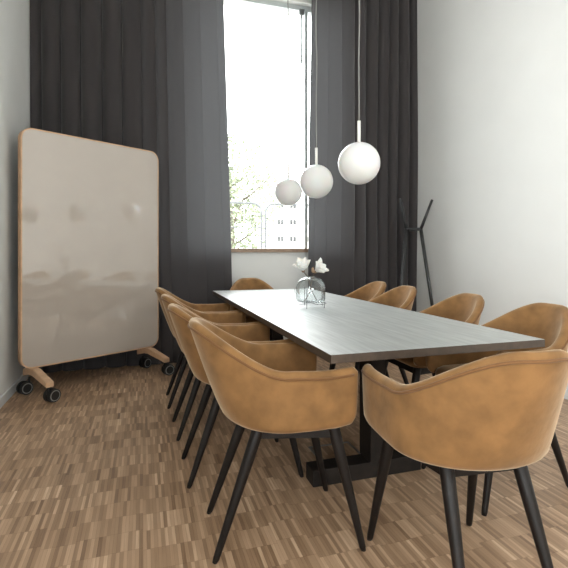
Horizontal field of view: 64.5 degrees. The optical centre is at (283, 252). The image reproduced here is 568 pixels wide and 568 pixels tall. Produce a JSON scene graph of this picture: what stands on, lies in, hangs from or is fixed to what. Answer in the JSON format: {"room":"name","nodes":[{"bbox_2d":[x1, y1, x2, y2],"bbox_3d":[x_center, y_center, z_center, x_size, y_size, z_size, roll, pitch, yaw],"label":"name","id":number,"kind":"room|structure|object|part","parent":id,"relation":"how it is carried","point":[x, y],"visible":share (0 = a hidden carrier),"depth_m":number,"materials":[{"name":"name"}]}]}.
{"room":"meeting room","nodes":[
{"label":"meeting room","id":0,"kind":"room"},
{"bbox_2d":[0,0,29,396],"bbox_3d":[-1.311,-1.075,0.422,0.300,4.350,7.990,0,0,-17],"label":"wall","id":1,"kind":"structure","parent":0,"point":[14,14],"depth_m":3.47,"materials":[{"name":"paint"}]},
{"bbox_2d":[0,374,27,407],"bbox_3d":[-1.109,1.064,0.302,0.014,0.072,7.640,0,0,-17],"label":"baseboard","id":2,"kind":"structure","parent":1,"relation":"attached to","point":[6,396],"depth_m":3.45,"materials":[{"name":"paint"}]},
{"bbox_2d":[224,0,311,338],"bbox_3d":[-0.490,-1.075,5.034,4.625,4.350,0.320,0,0,-17],"label":"wall","id":3,"kind":"structure","parent":0,"point":[276,269],"depth_m":5.00,"materials":[{"name":"paint"}]},
{"bbox_2d":[224,0,310,248],"bbox_3d":[-0.246,-1.430,5.017,1.770,2.800,0.127,0,0,-17],"label":"window","id":4,"kind":"structure","parent":3,"relation":"in","point":[304,11],"depth_m":5.17,"materials":[{"name":"paint"}]},
{"bbox_3d":[0.207,-2.464,5.125,0.060,0.632,0.062,0,0,-17],"label":"opener rod","id":5,"kind":"part","parent":4,"relation":"part of","materials":[{"name":"grey metal"}]},
{"bbox_2d":[231,248,307,251],"bbox_3d":[-0.228,-0.029,4.957,1.890,0.043,0.107,0,0,-17],"label":"trim","id":6,"kind":"structure","parent":3,"relation":"attached to","point":[232,249],"depth_m":4.92,"materials":[{"name":"brown wood"}]},
{"bbox_2d":[0,356,567,567],"bbox_3d":[0.749,1.160,1.078,4.625,0.120,8.610,0,0,-17],"label":"floor","id":7,"kind":"structure","parent":0,"point":[96,476],"depth_m":1.99,"materials":[{"name":"brown wood"}]},
{"bbox_2d":[16,128,174,401],"bbox_3d":[-1.541,0.071,3.793,0.470,2.058,1.194,0,0,41],"label":"whiteboard","id":8,"kind":"object","parent":7,"relation":"on","point":[88,209],"visible":1,"depth_m":3.74,"materials":[{"name":"beige glass"}]},
{"bbox_2d":[155,287,238,408],"bbox_3d":[-0.640,0.678,3.395,0.642,0.843,0.560,0,0,-16],"label":"dining chair","id":9,"kind":"object","parent":7,"relation":"on","point":[181,363],"visible":0.29,"depth_m":3.47,"materials":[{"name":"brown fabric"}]},
{"bbox_3d":[-0.816,0.870,3.492,0.197,0.459,0.044,0,0,-3],"label":"leg","id":10,"kind":"part","parent":9,"relation":"part of","materials":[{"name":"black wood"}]},
{"bbox_3d":[-0.738,0.870,3.224,0.197,0.459,0.044,0,0,-25],"label":"leg","id":11,"kind":"part","parent":9,"relation":"part of","materials":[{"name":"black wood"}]},
{"bbox_2d":[160,294,260,440],"bbox_3d":[-0.455,0.678,2.859,0.642,0.843,0.560,0,0,-18],"label":"dining chair","id":12,"kind":"object","parent":7,"relation":"on","point":[228,318],"visible":0.3,"depth_m":2.92,"materials":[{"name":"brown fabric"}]},
{"bbox_3d":[-0.633,0.870,2.950,0.197,0.459,0.044,0,0,-5],"label":"leg","id":13,"kind":"part","parent":12,"relation":"part of","materials":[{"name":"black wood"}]},
{"bbox_3d":[-0.546,0.870,2.685,0.197,0.459,0.044,0,0,-27],"label":"leg","id":14,"kind":"part","parent":12,"relation":"part of","materials":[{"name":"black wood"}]},
{"bbox_2d":[167,303,303,488],"bbox_3d":[-0.274,0.678,2.325,0.642,0.843,0.560,0,0,-17],"label":"dining chair","id":15,"kind":"object","parent":7,"relation":"on","point":[180,316],"visible":0.4,"depth_m":2.18,"materials":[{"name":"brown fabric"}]},
{"bbox_3d":[-0.451,0.870,2.419,0.197,0.459,0.044,0,0,-4],"label":"leg","id":16,"kind":"part","parent":15,"relation":"part of","materials":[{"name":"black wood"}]},
{"bbox_3d":[-0.368,0.870,2.152,0.197,0.459,0.044,0,0,-26],"label":"leg","id":17,"kind":"part","parent":15,"relation":"part of","materials":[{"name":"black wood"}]},
{"bbox_3d":[0.026,0.870,2.218,0.142,0.459,0.044,0,0,1],"label":"leg","id":18,"kind":"part","parent":15,"relation":"part of","materials":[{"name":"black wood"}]},
{"bbox_2d":[230,278,283,339],"bbox_3d":[-0.276,0.678,4.358,0.560,0.843,0.642,0,0,-17],"label":"dining chair","id":19,"kind":"object","parent":7,"relation":"on","point":[243,283],"visible":0.23,"depth_m":4.58,"materials":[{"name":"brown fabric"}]},
{"bbox_3d":[-0.258,0.607,4.302,0.464,0.062,0.395,0,0,-17],"label":"seat","id":20,"kind":"part","parent":19,"relation":"part of","materials":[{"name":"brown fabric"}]},
{"bbox_2d":[187,317,365,563],"bbox_3d":[-0.059,0.678,1.803,0.642,0.843,0.560,0,0,-13],"label":"dining chair","id":21,"kind":"object","parent":7,"relation":"on","point":[270,390],"visible":0.98,"depth_m":1.60,"materials":[{"name":"tan leather"},{"name":"black stained wood"}]},
{"bbox_3d":[-0.229,0.870,1.909,0.197,0.459,0.044,0,0,0],"label":"leg","id":22,"kind":"part","parent":21,"relation":"part of","materials":[{"name":"black wood"}]},
{"bbox_3d":[-0.165,0.870,1.637,0.197,0.459,0.044,0,0,-22],"label":"leg","id":23,"kind":"part","parent":21,"relation":"part of","materials":[{"name":"black wood"}]},
{"bbox_3d":[0.010,0.662,1.819,0.294,0.044,0.374,0,0,-13],"label":"leg frame","id":24,"kind":"part","parent":21,"relation":"part of","materials":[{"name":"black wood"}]},
{"bbox_3d":[0.141,0.870,2.052,0.142,0.459,0.045,0,0,-38],"label":"leg","id":25,"kind":"part","parent":21,"relation":"part of","materials":[{"name":"black wood"}]},
{"bbox_3d":[0.233,0.870,1.676,0.142,0.459,0.044,0,0,5],"label":"leg","id":26,"kind":"part","parent":21,"relation":"part of","materials":[{"name":"black wood"}]},
{"bbox_2d":[308,441,360,458],"bbox_3d":[0.290,1.097,2.470,0.250,0.006,0.230,0,0,-17],"label":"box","id":27,"kind":"object","parent":7,"relation":"on","point":[327,449],"visible":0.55,"depth_m":2.50,"materials":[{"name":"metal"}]},
{"bbox_2d":[329,281,386,369],"bbox_3d":[0.592,0.678,3.968,0.642,0.843,0.560,0,0,-17],"label":"dining chair","id":28,"kind":"object","parent":7,"relation":"on","point":[372,290],"visible":0.14,"depth_m":4.11,"materials":[{"name":"tan leather"},{"name":"black stained wood"}]},
{"bbox_2d":[330,285,416,383],"bbox_3d":[0.692,0.678,3.413,0.642,0.843,0.560,0,0,-17],"label":"dining chair","id":29,"kind":"object","parent":7,"relation":"on","point":[402,297],"visible":0.2,"depth_m":3.51,"materials":[{"name":"tan leather"},{"name":"black stained wood"}]},
{"bbox_3d":[0.510,0.870,3.151,0.142,0.459,0.045,0,0,-42],"label":"leg","id":30,"kind":"part","parent":29,"relation":"part of","materials":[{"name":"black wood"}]},
{"bbox_3d":[0.869,0.870,3.319,0.197,0.459,0.044,0,0,-4],"label":"leg","id":31,"kind":"part","parent":29,"relation":"part of","materials":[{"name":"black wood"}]},
{"bbox_2d":[213,288,544,486],"bbox_3d":[0.204,0.730,3.082,0.967,0.740,2.830,0,0,-17],"label":"conference table","id":32,"kind":"object","parent":7,"relation":"on","point":[343,329],"visible":0.7,"depth_m":2.19,"materials":[{"name":"grey wood"}]},
{"bbox_3d":[-0.079,0.711,3.916,0.080,0.621,0.120,0,0,-17],"label":"post","id":33,"kind":"part","parent":32,"relation":"part of","materials":[{"name":"black metal"}]},
{"bbox_2d":[295,287,324,304],"bbox_3d":[0.176,0.256,2.990,0.211,0.206,0.211,0,0,-17],"label":"glass vase","id":34,"kind":"object","parent":32,"relation":"on","point":[304,303],"visible":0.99,"depth_m":3.04,"materials":[{"name":"glass"}]},
{"bbox_2d":[292,257,316,299],"bbox_3d":[0.138,0.173,2.979,0.093,0.292,0.182,0,0,30],"label":"flower","id":35,"kind":"object","parent":34,"relation":"in","point":[302,264],"visible":1,"depth_m":2.96,"materials":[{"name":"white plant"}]},
{"bbox_2d":[304,258,328,301],"bbox_3d":[0.220,0.174,2.973,0.150,0.290,0.098,0,0,21],"label":"flower","id":36,"kind":"object","parent":34,"relation":"in","point":[320,267],"visible":1,"depth_m":2.98,"materials":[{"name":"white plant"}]},
{"bbox_3d":[0.441,0.711,2.255,0.080,0.621,0.120,0,0,-17],"label":"post","id":37,"kind":"part","parent":32,"relation":"part of","materials":[{"name":"black metal"}]},
{"bbox_2d":[399,198,433,305],"bbox_3d":[1.333,0.260,4.883,0.529,1.660,0.484,0,0,-17],"label":"coat stand","id":38,"kind":"object","parent":7,"relation":"on","point":[406,229],"visible":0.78,"depth_m":4.76,"materials":[{"name":"black metal"}]},
{"bbox_3d":[1.250,-0.409,4.722,0.142,0.320,0.033,0,0,-44],"label":"hook arm","id":39,"kind":"part","parent":38,"relation":"part of","materials":[{"name":"black metal"}]},
{"bbox_3d":[1.221,0.416,4.699,0.205,1.348,0.113,0,0,-17],"label":"leg","id":40,"kind":"part","parent":38,"relation":"part of","materials":[{"name":"black metal"}]},
{"bbox_3d":[1.321,0.416,5.017,0.037,1.348,0.223,0,0,-13],"label":"leg","id":41,"kind":"part","parent":38,"relation":"part of","materials":[{"name":"black metal"}]},
{"bbox_3d":[1.548,0.416,4.772,0.223,1.348,0.037,0,0,17],"label":"leg","id":42,"kind":"part","parent":38,"relation":"part of","materials":[{"name":"black metal"}]},
{"bbox_3d":[1.512,-0.409,4.783,0.142,0.320,0.033,0,0,16],"label":"hook arm","id":43,"kind":"part","parent":38,"relation":"part of","materials":[{"name":"black metal"}]},
{"bbox_2d":[385,293,484,383],"bbox_3d":[0.904,0.678,2.755,0.642,0.843,0.560,0,0,-15],"label":"dining chair","id":44,"kind":"object","parent":7,"relation":"on","point":[464,307],"visible":0.23,"depth_m":2.79,"materials":[{"name":"tan leather"},{"name":"black stained wood"}]},
{"bbox_3d":[0.608,0.870,2.872,0.142,0.459,0.044,0,0,3],"label":"leg","id":45,"kind":"part","parent":44,"relation":"part of","materials":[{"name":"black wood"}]},
{"bbox_3d":[0.835,0.662,2.736,0.294,0.044,0.374,0,0,-15],"label":"leg frame","id":46,"kind":"part","parent":44,"relation":"part of","materials":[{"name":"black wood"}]},
{"bbox_3d":[0.847,0.607,2.739,0.395,0.062,0.464,0,0,-15],"label":"seat","id":47,"kind":"part","parent":44,"relation":"part of","materials":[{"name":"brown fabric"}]},
{"bbox_3d":[0.713,0.870,2.499,0.142,0.459,0.045,0,0,-40],"label":"leg","id":48,"kind":"part","parent":44,"relation":"part of","materials":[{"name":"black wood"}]},
{"bbox_2d":[361,349,567,567],"bbox_3d":[0.605,0.678,1.469,0.560,0.843,0.642,0,0,-12],"label":"dining chair","id":49,"kind":"object","parent":7,"relation":"on","point":[499,412],"visible":1,"depth_m":1.27,"materials":[{"name":"tan leather"},{"name":"black stained wood"}]},
{"bbox_3d":[0.359,0.870,1.673,0.045,0.459,0.142,0,0,-37],"label":"leg","id":50,"kind":"part","parent":49,"relation":"part of","materials":[{"name":"black wood"}]},
{"bbox_3d":[0.496,0.870,1.301,0.044,0.459,0.197,0,0,1],"label":"leg","id":51,"kind":"part","parent":49,"relation":"part of","materials":[{"name":"black wood"}]},
{"bbox_3d":[0.590,0.662,1.538,0.374,0.044,0.294,0,0,-12],"label":"leg frame","id":52,"kind":"part","parent":49,"relation":"part of","materials":[{"name":"black wood"}]},
{"bbox_3d":[0.737,0.870,1.758,0.044,0.459,0.142,0,0,6],"label":"leg","id":53,"kind":"part","parent":49,"relation":"part of","materials":[{"name":"black wood"}]},
{"bbox_3d":[0.768,0.870,1.360,0.044,0.459,0.197,0,0,-21],"label":"leg","id":54,"kind":"part","parent":49,"relation":"part of","materials":[{"name":"black wood"}]},
{"bbox_2d":[421,303,567,515],"bbox_3d":[1.072,0.678,2.185,0.642,0.843,0.560,0,0,-17],"label":"dining chair","id":55,"kind":"object","parent":7,"relation":"on","point":[547,321],"visible":0.34,"depth_m":2.28,"materials":[{"name":"tan leather"},{"name":"black stained wood"}]},
{"bbox_3d":[1.016,0.607,2.168,0.395,0.062,0.464,0,0,-17],"label":"seat","id":56,"kind":"part","parent":55,"relation":"part of","materials":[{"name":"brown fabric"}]},
{"bbox_3d":[0.889,0.870,1.923,0.142,0.459,0.045,0,0,-42],"label":"leg","id":57,"kind":"part","parent":55,"relation":"part of","materials":[{"name":"black wood"}]},
{"bbox_3d":[1.248,0.870,2.091,0.197,0.459,0.044,0,0,-4],"label":"leg","id":58,"kind":"part","parent":55,"relation":"part of","materials":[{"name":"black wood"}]},
{"bbox_2d":[416,0,567,389],"bbox_3d":[2.816,-1.075,1.715,0.300,4.350,7.990,0,0,-17],"label":"wall","id":59,"kind":"structure","parent":0,"point":[493,74],"depth_m":4.12,"materials":[{"name":"paint"}]},
{"bbox_2d":[564,389,567,399],"bbox_3d":[2.718,1.064,1.502,0.014,0.072,7.640,0,0,-17],"label":"baseboard","id":60,"kind":"structure","parent":59,"relation":"attached to","point":[566,392],"depth_m":3.38,"materials":[{"name":"paint"}]},
{"bbox_3d":[0.749,-3.350,1.078,4.625,0.200,8.610,0,0,-17],"label":"ceiling","id":61,"kind":"structure","parent":0,"visible":0},
{"bbox_2d":[30,0,231,372],"bbox_3d":[-1.406,-1.056,4.370,1.869,4.288,0.146,0,0,-17],"label":"curtain","id":62,"kind":"object","parent":61,"relation":"hanging from","point":[150,75],"visible":0.53,"depth_m":4.42,"materials":[{"name":"grey fabric"}]},
{"bbox_2d":[275,0,301,205],"bbox_3d":[0.036,-1.823,3.784,0.230,2.853,0.230,0,0,-17],"label":"globe pendant","id":63,"kind":"object","parent":61,"relation":"hanging from","point":[288,191],"visible":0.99,"depth_m":3.71,"materials":[{"name":"white glass"}]},
{"bbox_3d":[0.036,-1.982,3.784,0.017,2.476,0.008,0,0,-17],"label":"cord","id":64,"kind":"part","parent":63,"relation":"part of","materials":[{"name":"white plastic"}]},
{"bbox_3d":[0.036,-0.512,3.784,0.230,0.230,0.230,0,0,-17],"label":"lamp shade","id":65,"kind":"part","parent":63,"relation":"part of","materials":[{"name":"white glass"}]},
{"bbox_2d":[300,0,332,197],"bbox_3d":[0.223,-1.813,3.104,0.230,2.873,0.230,0,0,-17],"label":"globe pendant","id":66,"kind":"object","parent":61,"relation":"hanging from","point":[316,181],"visible":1,"depth_m":3.03,"materials":[{"name":"white glass"}]},
{"bbox_3d":[0.223,-1.972,3.104,0.017,2.496,0.008,0,0,-17],"label":"cord","id":67,"kind":"part","parent":66,"relation":"part of","materials":[{"name":"white plastic"}]},
{"bbox_3d":[0.223,-0.664,3.104,0.018,0.121,0.018,0,0,-17],"label":"stem","id":68,"kind":"part","parent":66,"relation":"part of","materials":[{"name":"white paint"}]},
{"bbox_3d":[0.223,-0.492,3.104,0.230,0.230,0.230,0,0,-17],"label":"lamp shade","id":69,"kind":"part","parent":66,"relation":"part of","materials":[{"name":"white glass"}]},
{"bbox_2d":[338,0,379,184],"bbox_3d":[0.412,-1.813,2.471,0.230,2.873,0.230,0,0,-17],"label":"globe pendant","id":70,"kind":"object","parent":61,"relation":"hanging from","point":[358,162],"visible":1,"depth_m":2.40,"materials":[{"name":"white glass"}]},
{"bbox_3d":[0.412,-0.664,2.471,0.018,0.121,0.018,0,0,-17],"label":"stem","id":71,"kind":"part","parent":70,"relation":"part of","materials":[{"name":"white paint"}]},
{"bbox_3d":[0.412,-0.492,2.471,0.230,0.230,0.230,0,0,-17],"label":"lamp shade","id":72,"kind":"part","parent":70,"relation":"part of","materials":[{"name":"white glass"}]},
{"bbox_3d":[0.412,-1.972,2.471,0.017,2.496,0.008,0,0,-17],"label":"cord","id":73,"kind":"part","parent":70,"relation":"part of","materials":[{"name":"white plastic"}]},
{"bbox_2d":[308,0,417,311],"bbox_3d":[0.893,-1.056,5.080,1.343,4.288,0.167,0,0,-17],"label":"curtain","id":74,"kind":"object","parent":61,"relation":"hanging from","point":[357,231],"visible":0.73,"depth_m":5.07,"materials":[{"name":"grey fabric"}]},
{"label":"outside","id":75,"kind":"structure","parent":0,"visible":0},
{"bbox_3d":[-4.678,1.400,48.374,140.000,0.100,84.880,0,0,-17],"label":"pavement","id":76,"kind":"object","parent":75,"visible":0},
{"bbox_2d":[230,201,262,247],"bbox_3d":[-2.050,0.215,7.678,3.478,2.269,0.600,0,0,-17],"label":"fence panel","id":77,"kind":"object","parent":76,"relation":"on","point":[231,202],"visible":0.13,"depth_m":8.16,"materials":[{"name":"metal"}]},
{"bbox_2d":[228,130,281,247],"bbox_3d":[-1.988,-1.566,16.694,3.802,5.840,3.862,0,0,-17],"label":"street tree","id":78,"kind":"object","parent":76,"relation":"on","point":[241,213],"visible":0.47,"depth_m":16.23,"materials":[{"name":"green plant"}]},
{"bbox_2d":[250,172,308,247],"bbox_3d":[11.373,-5.800,83.102,33.200,14.300,12.600,0,0,-17],"label":"apartment building","id":79,"kind":"structure","parent":76,"relation":"on","point":[278,238],"depth_m":73.58,"materials":[{"name":"white concrete"}]},
{"bbox_3d":[-0.542,-5.040,73.050,1.110,0.840,0.060,0,0,-17],"label":"pane","id":80,"kind":"part","parent":79,"relation":"part of","materials":[{"name":"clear glass"}]},
{"bbox_3d":[-0.542,-2.320,73.050,1.110,0.840,0.060,0,0,-17],"label":"pane","id":81,"kind":"part","parent":79,"relation":"part of","materials":[{"name":"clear glass"}]},
{"bbox_2d":[265,203,308,247],"bbox_3d":[1.316,0.215,8.733,3.503,2.269,0.600,0,0,-17],"label":"fence panel","id":82,"kind":"object","parent":76,"relation":"on","point":[271,204],"visible":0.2,"depth_m":8.26,"materials":[{"name":"metal"}]}
]}

